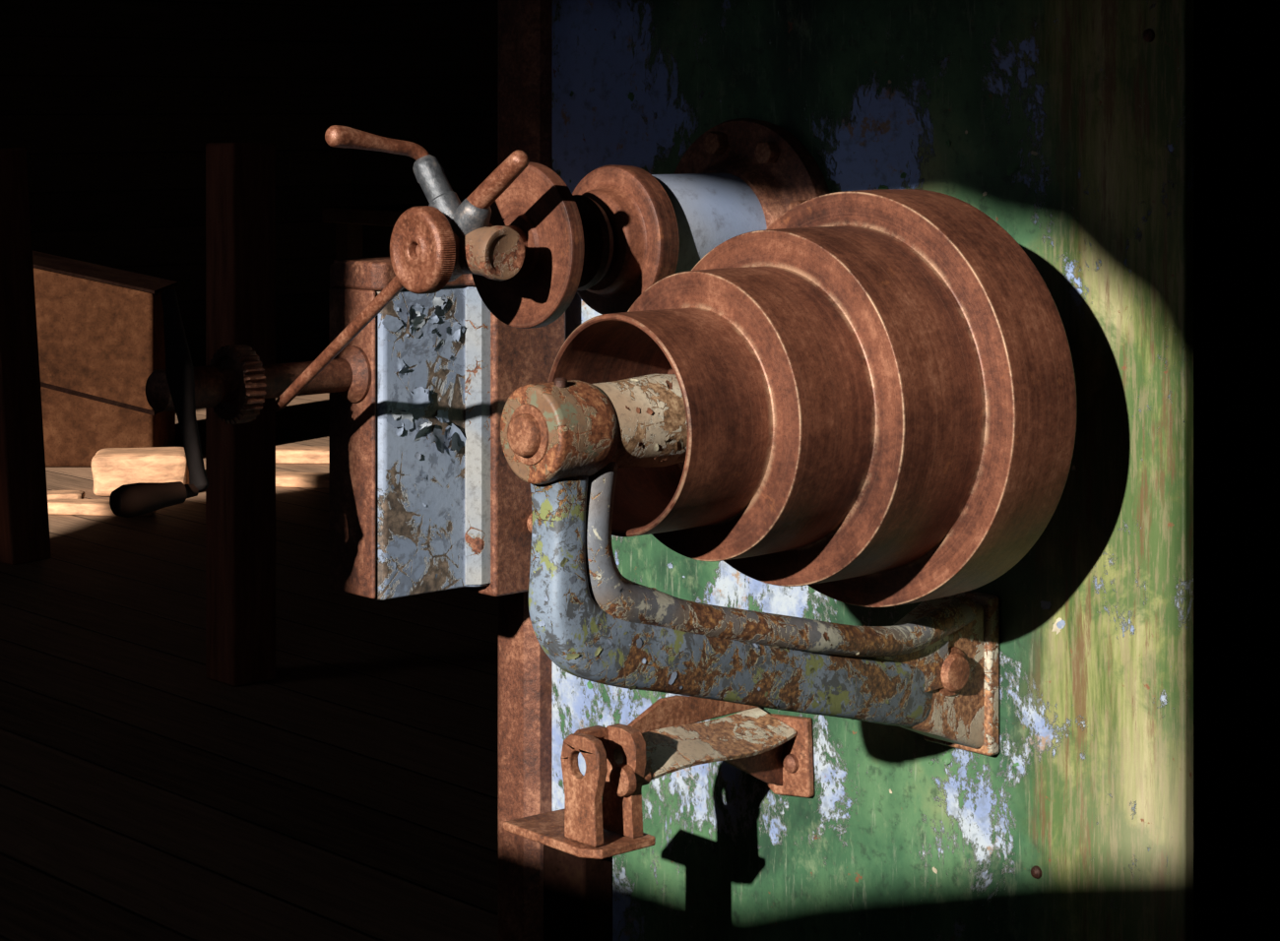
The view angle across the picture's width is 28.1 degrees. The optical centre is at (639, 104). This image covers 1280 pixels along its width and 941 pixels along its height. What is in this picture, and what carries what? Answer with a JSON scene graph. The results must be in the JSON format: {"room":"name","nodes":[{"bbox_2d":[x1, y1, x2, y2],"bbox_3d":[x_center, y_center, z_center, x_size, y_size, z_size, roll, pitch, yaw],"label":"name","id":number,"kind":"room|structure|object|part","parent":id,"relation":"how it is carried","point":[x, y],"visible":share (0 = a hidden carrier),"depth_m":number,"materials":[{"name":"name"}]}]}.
{"room":"old workshop","nodes":[
{"label":"old workshop","id":0,"kind":"room"},
{"bbox_2d":[0,0,351,367],"bbox_3d":[-5.147,-0.650,11.273,9.600,4.200,0.100,0,0,-42],"label":"wall","id":1,"kind":"structure","parent":0,"point":[114,106],"depth_m":13.63,"materials":[{"name":"brown wood"}]},
{"bbox_2d":[0,392,497,940],"bbox_3d":[-0.697,1.500,6.331,9.600,0.100,13.200,0,0,-42],"label":"floor","id":2,"kind":"structure","parent":0,"point":[350,794],"depth_m":5.77,"materials":[{"name":"brown wood"}]},
{"bbox_2d":[0,147,51,565],"bbox_3d":[-2.009,0.796,8.149,0.196,1.318,0.196,0,0,-42],"label":"timber post","id":3,"kind":"object","parent":2,"relation":"on","point":[25,538],"visible":1,"depth_m":8.10,"materials":[{"name":"brown wood"}]},
{"bbox_2d":[47,490,85,500],"bbox_3d":[-2.246,1.421,9.176,0.508,0.057,0.109,0,0,-15],"label":"timber beam","id":4,"kind":"structure","parent":2,"relation":"on","point":[51,494],"depth_m":9.18,"materials":[{"name":"beige wood"}]},
{"bbox_2d":[47,499,156,516],"bbox_3d":[-1.922,1.427,9.065,0.433,0.047,0.105,0,0,8],"label":"timber beam","id":5,"kind":"structure","parent":2,"relation":"on","point":[80,507],"depth_m":9.03,"materials":[{"name":"beige wood"}]},
{"bbox_2d":[32,251,177,467],"bbox_3d":[-2.310,1.015,10.459,0.750,0.870,0.512,0,0,0],"label":"bin","id":6,"kind":"object","parent":2,"relation":"on","point":[100,329],"visible":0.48,"depth_m":10.21,"materials":[{"name":"brown metal"}]},
{"bbox_3d":[-2.310,0.667,10.459,0.750,0.174,0.512,0,0,0],"label":"lid","id":7,"kind":"part","parent":6,"relation":"part of","materials":[{"name":"brown metal"}]},
{"bbox_2d":[91,447,189,496],"bbox_3d":[-1.857,1.370,9.570,0.369,0.160,0.246,0,0,-6],"label":"timber beam","id":8,"kind":"structure","parent":2,"relation":"on","point":[111,468],"depth_m":9.46,"materials":[{"name":"beige wood"}]},
{"bbox_2d":[205,142,275,686],"bbox_3d":[-1.007,0.773,6.456,0.130,1.353,0.130,0,0,-42],"label":"timber post","id":9,"kind":"object","parent":2,"relation":"on","point":[240,177],"visible":0.94,"depth_m":6.41,"materials":[{"name":"brown wood"}]},
{"bbox_2d":[275,446,328,463],"bbox_3d":[-1.193,1.421,10.394,1.011,0.058,0.166,0,0,2],"label":"timber beam","id":10,"kind":"structure","parent":2,"relation":"on","point":[284,454],"depth_m":10.32,"materials":[{"name":"beige wood"}]},
{"bbox_2d":[275,471,328,488],"bbox_3d":[-1.319,1.427,9.742,0.910,0.046,0.126,0,0,12],"label":"timber beam","id":11,"kind":"structure","parent":2,"relation":"on","point":[283,479],"depth_m":9.68,"materials":[{"name":"beige wood"}]},
{"bbox_2d":[503,809,655,940],"bbox_3d":[-0.065,1.123,2.818,0.102,0.653,0.157,0,0,-42],"label":"support stand","id":12,"kind":"object","parent":2,"relation":"on","point":[577,875],"visible":0.74,"depth_m":2.80,"materials":[{"name":"brown metal"}]},
{"bbox_2d":[497,0,1279,940],"bbox_3d":[0.436,0.300,3.178,0.735,2.300,1.063,0,0,-42],"label":"panel","id":13,"kind":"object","parent":2,"relation":"on","point":[1130,149],"depth_m":2.88,"materials":[{"name":"green paint"}]},
{"bbox_2d":[328,256,565,599],"bbox_3d":[-0.237,0.393,3.169,0.280,0.425,0.140,0,0,-42],"label":"machine housing","id":14,"kind":"object","parent":13,"relation":"attached to","point":[424,494],"visible":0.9,"depth_m":3.11,"materials":[{"name":"blue paint"}]},
{"bbox_2d":[109,288,371,517],"bbox_3d":[-0.474,0.327,2.935,0.120,0.240,0.400,0,0,34],"label":"hand crank","id":15,"kind":"object","parent":14,"relation":"attached to","point":[235,383],"visible":1,"depth_m":2.91,"materials":[{"name":"black metal"}]},
{"bbox_3d":[-0.531,0.429,2.794,0.106,0.036,0.036,0,0,-42],"label":"crank handle","id":16,"kind":"part","parent":15,"relation":"part of","materials":[{"name":"brown wood"}]},
{"bbox_3d":[-0.508,0.319,2.855,0.022,0.223,0.089,0,0,-42],"label":"crank arm","id":17,"kind":"part","parent":15,"relation":"part of","materials":[{"name":"black metal"}]},
{"bbox_3d":[-0.347,0.406,3.086,0.006,0.368,0.092,0,0,-42],"label":"plate","id":18,"kind":"part","parent":14,"relation":"part of","materials":[{"name":"brown metal"}]},
{"bbox_3d":[-0.136,0.325,3.324,0.080,2.250,0.080,0,0,-42],"label":"guide rail","id":19,"kind":"part","parent":13,"relation":"part of","materials":[{"name":"brown metal"}]},
{"bbox_2d":[272,118,830,412],"bbox_3d":[-0.079,0.187,2.866,0.609,0.342,0.416,0,0,-16],"label":"shaft","id":20,"kind":"object","parent":13,"relation":"attached to","point":[528,244],"visible":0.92,"depth_m":2.81,"materials":[{"name":"paint"}]},
{"bbox_3d":[-0.274,0.049,2.698,0.130,0.055,0.024,0,0,-38],"label":"bent handle","id":21,"kind":"part","parent":20,"relation":"part of","materials":[{"name":"brown metal"}]},
{"bbox_3d":[-0.272,0.203,2.810,0.023,0.311,0.460,0,0,-42],"label":"lever","id":22,"kind":"part","parent":20,"relation":"part of","materials":[{"name":"brown metal"}]},
{"bbox_3d":[-0.228,0.153,2.691,0.026,0.092,0.092,0,0,-42],"label":"knob","id":23,"kind":"part","parent":20,"relation":"part of","materials":[{"name":"brown metal"}]},
{"bbox_2d":[560,695,814,847],"bbox_3d":[0.054,0.737,2.866,0.320,0.130,0.087,0,0,-42],"label":"bracket","id":24,"kind":"object","parent":13,"relation":"attached to","point":[666,738],"visible":0.98,"depth_m":2.85,"materials":[{"name":"metal"}]},
{"bbox_3d":[0.172,0.753,2.965,0.012,0.096,0.076,0,0,-42],"label":"wall plate","id":25,"kind":"part","parent":24,"relation":"part of","materials":[{"name":"brown metal"}]},
{"bbox_2d":[500,374,999,756],"bbox_3d":[0.126,0.470,2.527,0.101,0.449,0.677,0,0,43],"label":"support bracket","id":26,"kind":"object","parent":13,"relation":"attached to","point":[933,673],"visible":0.98,"depth_m":2.38,"materials":[{"name":"metal"}]},
{"bbox_3d":[0.127,0.479,2.518,0.062,0.362,0.614,0,0,44],"label":"arm","id":27,"kind":"part","parent":26,"relation":"part of","materials":[{"name":"paint"}]},
{"bbox_2d":[548,189,1077,607],"bbox_3d":[0.182,0.296,2.548,0.554,0.419,0.419,0,0,-42],"label":"pulley","id":28,"kind":"object","parent":26,"relation":"attached to","point":[877,387],"visible":0.91,"depth_m":2.43,"materials":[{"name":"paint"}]},
{"bbox_3d":[0.347,0.610,2.766,0.018,0.170,0.096,0,0,-42],"label":"mounting plate","id":29,"kind":"part","parent":26,"relation":"part of","materials":[{"name":"paint"}]},
{"bbox_2d":[351,0,497,256],"bbox_3d":[2.833,-0.650,9.509,0.100,4.200,13.200,0,0,-42],"label":"wall","id":30,"kind":"structure","parent":0,"point":[424,72],"depth_m":13.91,"materials":[{"name":"brown wood"}]}
]}

